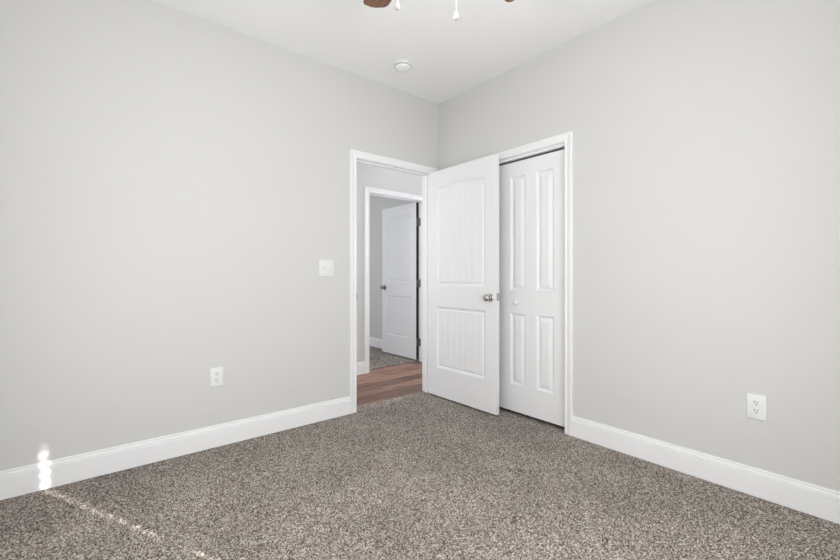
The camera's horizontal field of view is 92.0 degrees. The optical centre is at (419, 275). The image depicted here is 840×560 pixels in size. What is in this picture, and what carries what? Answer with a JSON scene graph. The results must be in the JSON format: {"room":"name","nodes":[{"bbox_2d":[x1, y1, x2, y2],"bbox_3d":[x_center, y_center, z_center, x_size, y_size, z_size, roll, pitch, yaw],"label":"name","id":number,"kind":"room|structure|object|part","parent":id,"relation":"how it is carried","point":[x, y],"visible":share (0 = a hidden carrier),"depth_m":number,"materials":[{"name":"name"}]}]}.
{"room":"empty bedroom","nodes":[
{"label":"empty bedroom","id":0,"kind":"room"},
{"bbox_2d":[0,0,437,470],"bbox_3d":[-0.138,-0.252,3.656,5.915,2.740,0.115,0,0,-40],"label":"wall","id":1,"kind":"structure","parent":0,"point":[175,184],"depth_m":2.42,"materials":[{"name":"white paint"}]},
{"bbox_2d":[0,396,350,499],"bbox_3d":[-1.420,1.029,2.511,2.250,0.138,0.015,0,0,-40],"label":"baseboard","id":2,"kind":"structure","parent":1,"relation":"attached to","point":[23,480],"depth_m":2.38,"materials":[{"name":"white wood"}]},
{"bbox_2d":[210,366,222,386],"bbox_3d":[-1.307,0.651,2.609,0.078,0.122,0.009,0,0,-40],"label":"wall outlet","id":3,"kind":"object","parent":1,"relation":"attached to","point":[216,374],"visible":1,"depth_m":2.60,"materials":[{"name":"white plastic"}]},
{"bbox_2d":[319,260,333,275],"bbox_3d":[-0.711,-0.057,3.095,0.122,0.122,0.019,0,0,-40],"label":"light switch","id":4,"kind":"object","parent":1,"relation":"attached to","point":[326,267],"visible":1,"depth_m":3.10,"materials":[{"name":"white plastic"}]},
{"bbox_2d":[357,163,421,361],"bbox_3d":[-0.166,-0.252,5.035,4.200,2.740,0.115,0,0,-40],"label":"wall","id":5,"kind":"structure","parent":0,"point":[367,175],"depth_m":4.57,"materials":[{"name":"white paint"}]},
{"bbox_2d":[357,361,365,374],"bbox_3d":[-0.124,1.035,4.985,4.000,0.138,0.015,0,0,-40],"label":"baseboard","id":6,"kind":"structure","parent":5,"relation":"attached to","point":[361,367],"depth_m":4.54,"materials":[{"name":"white wood"}]},
{"bbox_2d":[365,187,421,373],"bbox_3d":[-0.295,0.049,4.928,0.950,2.109,0.148,0,0,-40],"label":"door frame","id":7,"kind":"structure","parent":5,"relation":"attached to","point":[368,190],"depth_m":4.67,"materials":[{"name":"white wood"}]},
{"bbox_2d":[380,202,420,359],"bbox_3d":[-0.281,0.068,5.508,0.167,2.032,0.824,0,0,-37],"label":"door","id":8,"kind":"structure","parent":5,"relation":"in","point":[400,281],"depth_m":5.50,"materials":[{"name":"white paint"}]},
{"bbox_2d":[357,361,424,406],"bbox_3d":[0.147,1.111,4.658,4.000,0.014,1.085,0,0,-40],"label":"floor","id":9,"kind":"structure","parent":0,"point":[385,383],"depth_m":4.15,"materials":[{"name":"brown wood"}]},
{"bbox_2d":[369,195,418,346],"bbox_3d":[-0.859,-0.252,6.551,0.115,2.740,3.105,0,0,-40],"label":"wall","id":10,"kind":"structure","parent":0,"point":[377,204],"depth_m":6.23,"materials":[{"name":"white paint"}]},
{"bbox_2d":[369,337,418,357],"bbox_3d":[-0.877,1.029,6.471,0.015,0.138,3.005,0,0,-40],"label":"baseboard","id":11,"kind":"structure","parent":10,"relation":"attached to","point":[375,342],"depth_m":6.21,"materials":[{"name":"white wood"}]},
{"bbox_2d":[152,0,652,103],"bbox_3d":[-0.399,-1.672,3.972,5.915,0.100,7.665,0,0,-40],"label":"ceiling","id":12,"kind":"structure","parent":0,"point":[448,57],"depth_m":2.68,"materials":[{"name":"white paint"}]},
{"bbox_2d":[394,60,411,72],"bbox_3d":[-0.131,-1.598,3.115,0.140,0.048,0.140,0,0,-40],"label":"smoke detector","id":13,"kind":"object","parent":12,"relation":"attached to","point":[402,66],"visible":1,"depth_m":3.08,"materials":[{"name":"white plastic"}]},
{"bbox_2d":[363,0,513,20],"bbox_3d":[0.078,-1.281,1.505,1.157,0.682,1.162,0,0,-40],"label":"ceiling fan","id":14,"kind":"object","parent":12,"relation":"hanging from","point":[371,3],"visible":1,"depth_m":1.96,"materials":[{"name":"brown wood"}]},
{"bbox_3d":[-0.122,-1.327,1.811,0.132,0.006,0.440,-13,6,-29],"label":"fan blade","id":15,"kind":"part","parent":14,"relation":"part of","materials":[{"name":"brown wood"}]},
{"bbox_3d":[-0.082,-0.973,1.460,0.019,0.030,0.019,0,0,-40],"label":"pull knob","id":16,"kind":"part","parent":14,"relation":"part of","materials":[{"name":"beige plastic"}]},
{"bbox_3d":[0.134,-0.955,1.490,0.019,0.030,0.019,0,0,-40],"label":"pull knob","id":17,"kind":"part","parent":14,"relation":"part of","materials":[{"name":"beige plastic"}]},
{"bbox_2d":[429,154,499,414],"bbox_3d":[0.335,0.069,3.450,0.167,2.032,0.810,0,0,-44],"label":"door","id":18,"kind":"structure","parent":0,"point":[464,297],"depth_m":3.41,"materials":[{"name":"white paint"}]},
{"bbox_3d":[0.530,0.173,3.178,0.066,0.065,0.065,0,0,-40],"label":"knob","id":19,"kind":"part","parent":18,"relation":"part of","materials":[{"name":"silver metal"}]},
{"bbox_2d":[499,148,564,165],"bbox_3d":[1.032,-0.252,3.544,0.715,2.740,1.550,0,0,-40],"label":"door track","id":20,"kind":"structure","parent":0,"point":[563,148],"depth_m":3.94,"materials":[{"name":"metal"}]},
{"bbox_2d":[438,0,839,491],"bbox_3d":[1.291,-0.252,2.580,0.115,2.740,3.365,0,0,-40],"label":"wall","id":21,"kind":"structure","parent":0,"point":[706,133],"depth_m":2.20,"materials":[{"name":"white paint"}]},
{"bbox_2d":[350,131,572,435],"bbox_3d":[0.247,0.045,3.095,1.068,2.106,1.504,0,0,-40],"label":"door frame","id":22,"kind":"structure","parent":21,"relation":"attached to","point":[356,156],"depth_m":3.23,"materials":[{"name":"white wood"}]},
{"bbox_2d":[499,143,564,426],"bbox_3d":[0.647,0.070,3.321,0.064,2.000,1.220,0,0,-40],"label":"door","id":23,"kind":"structure","parent":21,"relation":"in","point":[531,190],"depth_m":3.07,"materials":[{"name":"white paint"}]},
{"bbox_2d":[571,416,839,523],"bbox_3d":[1.641,1.029,2.056,0.015,0.138,1.880,0,0,-40],"label":"baseboard","id":24,"kind":"structure","parent":21,"relation":"attached to","point":[811,499],"depth_m":2.13,"materials":[{"name":"white wood"}]},
{"bbox_2d":[747,393,766,420],"bbox_3d":[1.675,0.654,2.019,0.009,0.122,0.078,0,0,-40],"label":"wall outlet","id":25,"kind":"object","parent":21,"relation":"attached to","point":[756,404],"visible":1,"depth_m":2.01,"materials":[{"name":"white plastic"}]},
{"bbox_2d":[752,408,760,414],"bbox_3d":[1.673,0.674,2.017,0.003,0.029,0.034,0,0,-40],"label":"receptacle","id":26,"kind":"object","parent":25,"relation":"attached to","point":[755,411],"depth_m":2.02,"materials":[{"name":"white plastic"}]},
{"bbox_2d":[752,400,760,405],"bbox_3d":[1.673,0.633,2.017,0.003,0.029,0.034,0,0,-40],"label":"receptacle","id":27,"kind":"object","parent":25,"relation":"attached to","point":[754,402],"depth_m":2.02,"materials":[{"name":"white plastic"}]},
{"bbox_3d":[-0.399,1.168,3.972,5.915,0.100,7.665,0,0,-40],"label":"floor","id":28,"kind":"structure","parent":0,"visible":0},
{"bbox_2d":[369,346,418,369],"bbox_3d":[-1.742,1.100,5.744,2.274,0.008,3.002,0,0,-40],"label":"carpet","id":29,"kind":"object","parent":28,"relation":"on","point":[378,358],"visible":0.06,"depth_m":5.33,"materials":[{"name":"grey carpet"}]},
{"bbox_2d":[0,391,839,559],"bbox_3d":[0.243,1.101,1.855,3.975,0.009,3.355,0,0,-40],"label":"carpet","id":30,"kind":"object","parent":28,"relation":"on","point":[423,475],"visible":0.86,"depth_m":1.94,"materials":[{"name":"grey carpet"}]}
]}

